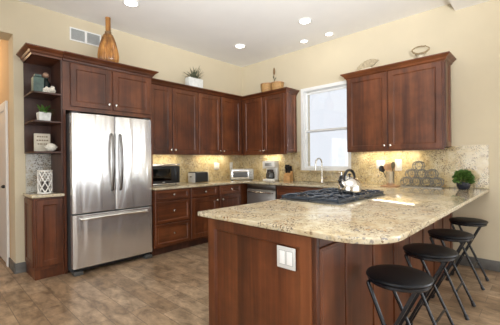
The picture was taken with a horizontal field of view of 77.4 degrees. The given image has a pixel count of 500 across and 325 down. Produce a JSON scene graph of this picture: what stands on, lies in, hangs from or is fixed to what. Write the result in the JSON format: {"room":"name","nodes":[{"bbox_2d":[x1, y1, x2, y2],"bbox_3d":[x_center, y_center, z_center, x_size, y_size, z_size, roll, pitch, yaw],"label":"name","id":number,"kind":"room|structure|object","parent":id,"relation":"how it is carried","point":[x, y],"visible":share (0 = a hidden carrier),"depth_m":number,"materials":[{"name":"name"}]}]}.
{"room":"kitchen","nodes":[
{"label":"kitchen","id":0,"kind":"room"},
{"bbox_2d":[0,39,10,257],"bbox_3d":[-3.873,-0.205,4.743,3.050,2.900,0.120,0,0,44],"label":"wall","id":1,"kind":"structure","parent":0,"point":[4,56],"depth_m":3.77,"materials":[{"name":"paint"}]},
{"bbox_2d":[0,101,9,266],"bbox_3d":[-3.228,0.256,4.017,0.980,1.970,0.049,0,0,44],"label":"door","id":2,"kind":"structure","parent":1,"relation":"in","point":[4,152],"depth_m":3.82,"materials":[{"name":"white paint"}]},
{"bbox_2d":[10,259,15,273],"bbox_3d":[-2.699,1.179,3.548,0.284,0.115,0.014,0,0,44],"label":"baseboard","id":3,"kind":"object","parent":1,"relation":"attached to","point":[12,263],"visible":1,"depth_m":3.51,"materials":[{"name":"grey wood"}]},
{"bbox_2d":[0,0,241,262],"bbox_3d":[-2.850,0.214,3.407,0.270,4.050,7.990,0,0,44],"label":"wall","id":4,"kind":"structure","parent":0,"point":[20,22],"depth_m":3.73,"materials":[{"name":"beige paint"}]},
{"bbox_2d":[16,262,25,273],"bbox_3d":[-2.563,1.178,3.494,0.014,0.115,0.095,0,0,44],"label":"baseboard","id":5,"kind":"structure","parent":4,"relation":"attached to","point":[20,267],"depth_m":3.49,"materials":[{"name":"grey stone"}]},
{"bbox_2d":[25,154,50,192],"bbox_3d":[-2.452,0.121,3.620,0.011,0.440,0.250,0,0,44],"label":"backsplash","id":6,"kind":"structure","parent":4,"relation":"attached to","point":[33,162],"depth_m":3.59,"materials":[{"name":"grey stone"}]},
{"bbox_2d":[70,27,100,46],"bbox_3d":[-2.104,-1.604,3.997,0.012,0.162,0.372,0,0,44],"label":"air vent","id":7,"kind":"object","parent":4,"relation":"in","point":[78,35],"visible":0.95,"depth_m":3.99,"materials":[{"name":"white metal"}]},
{"bbox_2d":[71,28,84,41],"bbox_3d":[-2.171,-1.603,3.933,0.002,0.134,0.158,0,0,44],"label":"grille","id":8,"kind":"object","parent":7,"relation":"attached to","point":[78,35],"depth_m":3.93,"materials":[{"name":"grey metal"}]},
{"bbox_2d":[87,33,99,45],"bbox_3d":[-2.040,-1.605,4.065,0.009,0.134,0.158,0,0,44],"label":"grille","id":9,"kind":"object","parent":7,"relation":"attached to","point":[93,39],"depth_m":4.07,"materials":[{"name":"grey metal"}]},
{"bbox_2d":[151,78,199,154],"bbox_3d":[-1.196,-0.637,4.677,0.374,1.045,0.838,0,0,44],"label":"upper cabinet","id":10,"kind":"object","parent":4,"relation":"attached to","point":[174,105],"visible":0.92,"depth_m":4.57,"materials":[{"name":"brown wood"}]},
{"bbox_2d":[182,66,203,87],"bbox_3d":[-0.886,-1.360,5.003,0.266,0.390,0.440,-1,0,23],"label":"succulent planter","id":11,"kind":"object","parent":10,"relation":"on","point":[192,80],"visible":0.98,"depth_m":4.94,"materials":[{"name":"ceramic"}]},
{"bbox_2d":[153,154,242,182],"bbox_3d":[-0.874,0.087,5.268,0.019,0.467,2.124,0,0,44],"label":"backsplash","id":12,"kind":"structure","parent":4,"relation":"attached to","point":[188,163],"depth_m":5.34,"materials":[{"name":"beige stone"}]},
{"bbox_2d":[214,162,218,169],"bbox_3d":[-0.588,0.064,5.517,0.050,0.130,0.090,0,0,44],"label":"outlet","id":13,"kind":"object","parent":12,"relation":"attached to","point":[216,164],"visible":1,"depth_m":5.50,"materials":[{"name":"white plastic"}]},
{"bbox_2d":[198,88,242,154],"bbox_3d":[-0.563,-0.646,5.341,0.374,1.045,0.994,0,0,44],"label":"upper cabinet","id":14,"kind":"object","parent":4,"relation":"attached to","point":[220,115],"visible":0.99,"depth_m":5.19,"materials":[{"name":"brown wood"}]},
{"bbox_2d":[18,0,449,66],"bbox_3d":[-1.671,-1.869,2.116,3.780,0.100,8.190,0,0,44],"label":"ceiling","id":15,"kind":"structure","parent":0,"point":[268,29],"depth_m":4.01,"materials":[{"name":"white paint"}]},
{"bbox_2d":[122,0,139,6],"bbox_3d":[-1.361,-1.822,3.570,0.188,0.010,0.188,0,0,44],"label":"recessed light","id":16,"kind":"object","parent":15,"relation":"in","point":[130,3],"visible":1,"depth_m":3.58,"materials":[{"name":"white paint"}]},
{"bbox_2d":[234,44,245,48],"bbox_3d":[-0.157,-1.838,4.934,0.188,0.010,0.188,0,0,44],"label":"recessed light","id":17,"kind":"object","parent":15,"relation":"in","point":[239,46],"visible":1,"depth_m":4.94,"materials":[{"name":"white paint"}]},
{"bbox_2d":[298,18,311,24],"bbox_3d":[0.720,-1.845,4.077,0.188,0.010,0.188,0,0,44],"label":"recessed light","id":18,"kind":"object","parent":15,"relation":"in","point":[303,21],"visible":1,"depth_m":4.08,"materials":[{"name":"white paint"}]},
{"bbox_2d":[325,32,333,35],"bbox_3d":[1.142,-1.850,4.499,0.132,0.010,0.132,0,0,44],"label":"recessed light","id":19,"kind":"object","parent":15,"relation":"in","point":[327,33],"visible":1,"depth_m":4.49,"materials":[{"name":"white paint"}]},
{"bbox_2d":[0,243,499,324],"bbox_3d":[-0.800,1.274,1.325,12.400,0.100,8.190,0,0,44],"label":"floor","id":20,"kind":"structure","parent":0,"point":[169,288],"depth_m":2.83,"materials":[{"name":"brown tile"}]},
{"bbox_2d":[16,42,63,280],"bbox_3d":[-2.304,0.011,3.437,0.471,2.445,0.344,0,0,44],"label":"display cabinet","id":21,"kind":"object","parent":20,"relation":"on","point":[43,217],"visible":0.99,"depth_m":3.42,"materials":[{"name":"brown wood"}]},
{"bbox_2d":[31,74,43,91],"bbox_3d":[-2.305,-0.852,3.385,0.096,0.200,0.096,0,0,44],"label":"ginger jar","id":22,"kind":"object","parent":21,"relation":"on","point":[37,82],"visible":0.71,"depth_m":3.35,"materials":[{"name":"teal ceramic"}]},
{"bbox_2d":[34,133,49,150],"bbox_3d":[-2.311,-0.219,3.467,0.150,0.200,0.052,-1,0,-40],"label":"box sign","id":23,"kind":"object","parent":21,"relation":"on","point":[40,140],"visible":0.82,"depth_m":3.44,"materials":[{"name":"wood"}]},
{"bbox_2d":[24,91,60,100],"bbox_3d":[-2.314,-0.743,3.471,0.393,0.018,0.262,0,0,44],"label":"shelf","id":24,"kind":"object","parent":21,"relation":"attached to","point":[33,95],"depth_m":3.47,"materials":[{"name":"brown wood"}]},
{"bbox_2d":[24,120,60,125],"bbox_3d":[-2.311,-0.438,3.472,0.393,0.018,0.262,0,0,44],"label":"shelf","id":25,"kind":"object","parent":21,"relation":"attached to","point":[33,122],"depth_m":3.44,"materials":[{"name":"brown wood"}]},
{"bbox_2d":[25,151,60,153],"bbox_3d":[-2.307,-0.110,3.473,0.393,0.018,0.262,0,0,44],"label":"shelf","id":26,"kind":"object","parent":21,"relation":"attached to","point":[26,152],"depth_m":3.39,"materials":[{"name":"brown wood"}]},
{"bbox_2d":[22,192,64,198],"bbox_3d":[-2.297,0.356,3.465,0.441,0.030,0.300,0,0,44],"label":"countertop","id":27,"kind":"structure","parent":21,"relation":"on","point":[32,195],"depth_m":3.33,"materials":[{"name":"beige stone"}]},
{"bbox_2d":[37,170,52,193],"bbox_3d":[-2.260,0.212,3.438,0.149,0.257,0.149,0,0,44],"label":"candle holder","id":28,"kind":"object","parent":27,"relation":"on","point":[44,188],"visible":1,"depth_m":3.41,"materials":[{"name":"white ceramic"}]},
{"bbox_2d":[41,181,48,191],"bbox_3d":[-2.260,0.267,3.438,0.064,0.123,0.064,0,0,44],"label":"candle","id":29,"kind":"object","parent":28,"relation":"on","point":[44,187],"depth_m":3.41,"materials":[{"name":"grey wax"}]},
{"bbox_2d":[36,105,52,120],"bbox_3d":[-2.253,-0.541,3.431,0.256,0.186,0.196,0,0,44],"label":"potted fern","id":30,"kind":"object","parent":21,"relation":"on","point":[43,114],"visible":0.99,"depth_m":3.37,"materials":[{"name":"ceramic"}]},
{"bbox_2d":[36,112,50,120],"bbox_3d":[-2.256,-0.495,3.412,0.116,0.095,0.116,0,0,44],"label":"pot","id":31,"kind":"object","parent":30,"relation":"attached to","point":[46,116],"depth_m":3.37,"materials":[{"name":"ceramic"}]},
{"bbox_2d":[42,72,50,87],"bbox_3d":[-2.291,-0.881,3.502,0.089,0.257,0.090,0,0,44],"label":"bottle","id":32,"kind":"object","parent":21,"relation":"on","point":[45,75],"visible":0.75,"depth_m":3.48,"materials":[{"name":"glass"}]},
{"bbox_2d":[43,86,55,92],"bbox_3d":[-2.202,-0.799,3.421,0.119,0.090,0.108,-1,0,-18],"label":"coral","id":33,"kind":"object","parent":21,"relation":"on","point":[51,89],"visible":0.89,"depth_m":3.39},
{"bbox_2d":[44,143,56,150],"bbox_3d":[-2.192,-0.168,3.440,0.101,0.090,0.134,0,0,44],"label":"seashell","id":34,"kind":"object","parent":21,"relation":"on","point":[50,147],"visible":0.94,"depth_m":3.41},
{"bbox_2d":[66,111,151,276],"bbox_3d":[-1.756,0.334,3.843,0.650,1.785,0.930,0,0,44],"label":"refrigerator","id":35,"kind":"object","parent":20,"relation":"on","point":[109,164],"visible":1,"depth_m":3.59,"materials":[{"name":"metal"}]},
{"bbox_2d":[62,51,158,273],"bbox_3d":[-1.787,0.004,3.970,0.483,2.445,1.136,0,0,44],"label":"tall cabinet","id":36,"kind":"object","parent":20,"relation":"on","point":[90,85],"visible":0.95,"depth_m":3.73,"materials":[{"name":"brown wood"}]},
{"bbox_2d":[97,17,118,62],"bbox_3d":[-1.788,-1.537,3.932,0.251,0.635,0.249,0,0,44],"label":"vase","id":37,"kind":"object","parent":36,"relation":"on","point":[107,50],"visible":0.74,"depth_m":3.86,"materials":[{"name":"brown wood"}]},
{"bbox_2d":[149,188,189,255],"bbox_3d":[-1.242,0.789,4.406,0.652,0.860,0.556,0,0,44],"label":"base cabinet","id":38,"kind":"object","parent":20,"relation":"on","point":[170,207],"visible":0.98,"depth_m":4.18,"materials":[{"name":"brown wood"}]},
{"bbox_2d":[187,185,217,246],"bbox_3d":[-0.868,0.784,4.797,0.652,0.860,0.525,0,0,44],"label":"base cabinet","id":39,"kind":"object","parent":20,"relation":"on","point":[201,198],"visible":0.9,"depth_m":4.54,"materials":[{"name":"brown wood"}]},
{"bbox_2d":[218,183,247,207],"bbox_3d":[-0.292,0.777,5.400,0.652,0.860,1.140,0,0,44],"label":"base cabinet","id":40,"kind":"object","parent":20,"relation":"on","point":[229,195],"visible":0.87,"depth_m":4.99,"materials":[{"name":"brown wood"}]},
{"bbox_2d":[247,184,276,203],"bbox_3d":[0.352,0.774,5.118,0.598,0.855,0.623,0,0,44],"label":"dishwasher","id":41,"kind":"object","parent":20,"relation":"on","point":[256,193],"visible":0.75,"depth_m":4.93,"materials":[{"name":"metal"}]},
{"bbox_2d":[277,185,323,198],"bbox_3d":[0.921,0.767,4.603,0.920,0.860,0.622,0,0,44],"label":"base cabinet","id":42,"kind":"object","parent":20,"relation":"on","point":[281,190],"visible":0.1,"depth_m":4.53,"materials":[{"name":"brown wood"}]},
{"bbox_2d":[208,212,452,324],"bbox_3d":[1.049,0.771,2.835,0.826,0.860,3.000,0,0,44],"label":"base cabinet","id":43,"kind":"object","parent":20,"relation":"on","point":[328,286],"visible":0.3,"depth_m":1.77,"materials":[{"name":"brown wood"}]},
{"bbox_2d":[277,245,295,270],"bbox_3d":[0.183,0.486,1.591,0.118,0.112,0.009,0,0,44],"label":"light switch","id":44,"kind":"object","parent":43,"relation":"attached to","point":[286,256],"visible":1,"depth_m":1.59,"materials":[{"name":"white plastic"}]},
{"bbox_2d":[152,179,488,244],"bbox_3d":[0.200,0.330,3.641,3.811,0.030,3.038,0,0,44],"label":"countertop","id":45,"kind":"structure","parent":43,"relation":"on","point":[394,216],"depth_m":1.98,"materials":[{"name":"beige stone"}]},
{"bbox_2d":[153,164,179,184],"bbox_3d":[-1.314,0.175,4.594,0.253,0.305,0.500,0,0,44],"label":"microwave","id":46,"kind":"object","parent":45,"relation":"on","point":[162,173],"visible":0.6,"depth_m":4.52,"materials":[{"name":"metal"}]},
{"bbox_2d":[188,171,208,182],"bbox_3d":[-0.832,0.231,4.985,0.190,0.168,0.300,0,0,44],"label":"toaster","id":47,"kind":"object","parent":45,"relation":"on","point":[193,177],"visible":1,"depth_m":4.91,"materials":[{"name":"black plastic"}]},
{"bbox_2d":[230,169,253,180],"bbox_3d":[-0.148,0.212,5.530,0.400,0.200,0.271,-1,0,-8],"label":"toaster oven","id":48,"kind":"object","parent":45,"relation":"on","point":[235,174],"visible":0.98,"depth_m":5.42,"materials":[{"name":"silver metal"}]},
{"bbox_2d":[263,161,278,180],"bbox_3d":[0.355,0.141,5.274,0.216,0.335,0.245,-1,0,26],"label":"coffee maker","id":49,"kind":"object","parent":45,"relation":"on","point":[272,167],"visible":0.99,"depth_m":5.19,"materials":[{"name":"white plastic"}]},
{"bbox_2d":[284,164,292,181],"bbox_3d":[0.626,0.169,5.103,0.117,0.274,0.145,0,0,29],"label":"knife block","id":50,"kind":"object","parent":45,"relation":"on","point":[288,176],"visible":1,"depth_m":5.07,"materials":[{"name":"brown wood"}]},
{"bbox_2d":[315,158,327,182],"bbox_3d":[1.059,0.115,4.681,0.197,0.376,0.108,-1,0,-3],"label":"faucet","id":51,"kind":"object","parent":45,"relation":"on","point":[322,178],"visible":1,"depth_m":4.69,"materials":[{"name":"silver metal"}]},
{"bbox_2d":[280,187,384,204],"bbox_3d":[0.763,0.285,2.800,0.555,0.054,0.890,0,0,44],"label":"cooktop","id":52,"kind":"object","parent":45,"relation":"in","point":[332,196],"visible":0.85,"depth_m":2.60,"materials":[{"name":"metal"}]},
{"bbox_2d":[338,169,361,192],"bbox_3d":[0.859,0.155,2.709,0.211,0.202,0.198,-1,0,6],"label":"kettle","id":53,"kind":"object","parent":52,"relation":"on","point":[349,184],"visible":1,"depth_m":2.64,"materials":[{"name":"ceramic"}]},
{"bbox_2d":[380,184,399,186],"bbox_3d":[1.761,0.291,3.915,0.190,0.013,0.190,0,0,38],"label":"trivet","id":54,"kind":"object","parent":45,"relation":"on","point":[384,185],"visible":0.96,"depth_m":3.86,"materials":[{"name":"beige wood"}]},
{"bbox_2d":[386,171,394,184],"bbox_3d":[1.762,0.197,3.919,0.107,0.175,0.108,0,0,44],"label":"utensil crock","id":55,"kind":"object","parent":54,"relation":"on","point":[390,175],"visible":0.98,"depth_m":3.88,"materials":[{"name":"ceramic"}]},
{"bbox_2d":[379,166,385,177],"bbox_3d":[1.708,0.157,3.970,0.122,0.239,0.039,0,0,30],"label":"ladle","id":56,"kind":"object","parent":55,"relation":"in","point":[381,168],"visible":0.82,"depth_m":3.98,"materials":[{"name":"black plastic"}]},
{"bbox_2d":[384,164,389,170],"bbox_3d":[1.724,0.147,3.918,0.079,0.258,0.014,-1,0,0],"label":"wooden spoon","id":57,"kind":"object","parent":55,"relation":"in","point":[387,166],"visible":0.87,"depth_m":3.92,"materials":[{"name":"beige wood"}]},
{"bbox_2d":[400,161,443,187],"bbox_3d":[2.066,0.138,3.757,0.454,0.314,0.115,0,0,44],"label":"wine rack","id":58,"kind":"object","parent":45,"relation":"on","point":[421,162],"visible":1,"depth_m":3.74,"materials":[{"name":"metal"}]},
{"bbox_2d":[451,169,474,189],"bbox_3d":[2.346,0.180,3.429,0.222,0.226,0.224,0,0,44],"label":"potted plant","id":59,"kind":"object","parent":45,"relation":"on","point":[467,177],"visible":1,"depth_m":3.38,"materials":[{"name":"green plant"}]},
{"bbox_2d":[366,264,433,324],"bbox_3d":[0.785,0.898,1.661,0.344,0.631,0.328,0,0,44],"label":"bar stool","id":60,"kind":"object","parent":20,"relation":"on","point":[395,278],"visible":1,"depth_m":1.60,"materials":[{"name":"black leather"}]},
{"bbox_2d":[403,243,458,324],"bbox_3d":[1.209,0.893,2.113,0.344,0.631,0.328,0,0,44],"label":"bar stool","id":61,"kind":"object","parent":20,"relation":"on","point":[422,251],"visible":0.99,"depth_m":2.06,"materials":[{"name":"black metal"}]},
{"bbox_2d":[423,229,475,320],"bbox_3d":[1.647,0.887,2.579,0.344,0.631,0.328,0,0,44],"label":"bar stool","id":62,"kind":"object","parent":20,"relation":"on","point":[452,235],"visible":0.96,"depth_m":2.52,"materials":[{"name":"black metal"}]},
{"bbox_2d":[445,217,488,289],"bbox_3d":[2.170,0.880,3.117,0.344,0.631,0.328,0,0,44],"label":"bar stool","id":63,"kind":"object","parent":20,"relation":"on","point":[460,221],"visible":1,"depth_m":3.05,"materials":[{"name":"black metal"}]},
{"bbox_2d":[242,0,499,262],"bbox_3d":[3.107,-0.346,3.099,8.780,3.050,0.200,0,0,44],"label":"wall","id":64,"kind":"structure","parent":0,"point":[471,34],"depth_m":3.65,"materials":[{"name":"beige paint"}]},
{"bbox_2d":[241,87,299,154],"bbox_3d":[0.209,-0.654,5.447,1.342,1.045,0.354,0,0,44],"label":"upper cabinet","id":65,"kind":"object","parent":64,"relation":"attached to","point":[269,117],"visible":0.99,"depth_m":5.15,"materials":[{"name":"brown wood"}]},
{"bbox_2d":[260,82,271,91],"bbox_3d":[0.293,-1.265,5.372,0.227,0.174,0.228,0,0,44],"label":"basket","id":66,"kind":"object","parent":65,"relation":"on","point":[266,86],"visible":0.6,"depth_m":5.28,"materials":[{"name":"wicker"}]},
{"bbox_2d":[271,81,283,89],"bbox_3d":[0.461,-1.256,5.212,0.227,0.154,0.228,0,0,44],"label":"basket","id":67,"kind":"object","parent":65,"relation":"on","point":[276,84],"visible":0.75,"depth_m":5.12,"materials":[{"name":"wicker"}]},
{"bbox_2d":[299,80,350,173],"bbox_3d":[1.170,-0.519,4.852,0.890,1.365,0.135,0,0,44],"label":"window","id":68,"kind":"structure","parent":64,"relation":"in","point":[305,168],"depth_m":5.00,"materials":[{"name":"white paint"}]},
{"bbox_2d":[243,145,488,188],"bbox_3d":[1.239,0.058,4.734,3.814,0.484,0.019,0,0,44],"label":"backsplash","id":69,"kind":"structure","parent":64,"relation":"attached to","point":[473,158],"depth_m":4.02,"materials":[{"name":"beige stone"}]},
{"bbox_2d":[376,160,384,168],"bbox_3d":[1.766,0.024,4.211,0.118,0.115,0.009,0,0,44],"label":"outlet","id":70,"kind":"object","parent":69,"relation":"attached to","point":[378,162],"visible":0.67,"depth_m":4.22,"materials":[{"name":"white plastic"}]},
{"bbox_2d":[395,159,401,170],"bbox_3d":[1.928,0.033,4.056,0.085,0.150,0.009,0,0,44],"label":"light switch","id":71,"kind":"object","parent":69,"relation":"attached to","point":[398,162],"visible":0.97,"depth_m":4.05,"materials":[{"name":"white plastic"}]},
{"bbox_2d":[340,51,455,151],"bbox_3d":[1.809,-0.670,3.921,1.277,1.053,0.354,0,0,44],"label":"upper cabinet","id":72,"kind":"object","parent":64,"relation":"attached to","point":[403,105],"visible":1,"depth_m":3.74,"materials":[{"name":"brown wood"}]},
{"bbox_2d":[357,59,378,69],"bbox_3d":[1.559,-1.278,4.135,0.280,0.164,0.040,0,0,44],"label":"woven tray","id":73,"kind":"object","parent":72,"relation":"on","point":[367,64],"visible":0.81,"depth_m":4.12,"materials":[{"name":"beige wicker"}]},
{"bbox_2d":[411,45,429,57],"bbox_3d":[2.026,-1.306,3.704,0.191,0.202,0.148,0,0,44],"label":"bowl","id":74,"kind":"object","parent":72,"relation":"on","point":[421,54],"visible":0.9,"depth_m":3.67,"materials":[{"name":"beige ceramic"}]},
{"bbox_2d":[455,255,499,271],"bbox_3d":[3.262,1.121,2.822,2.388,0.115,0.014,0,0,44],"label":"baseboard","id":75,"kind":"structure","parent":64,"relation":"attached to","point":[486,264],"depth_m":3.46,"materials":[{"name":"grey wood"}]},
{"bbox_2d":[449,0,490,10],"bbox_3d":[1.676,-1.844,-1.076,5.470,0.200,8.190,0,0,44],"label":"ceiling","id":76,"kind":"structure","parent":0,"point":[456,4],"depth_m":3.46,"materials":[{"name":"white paint"}]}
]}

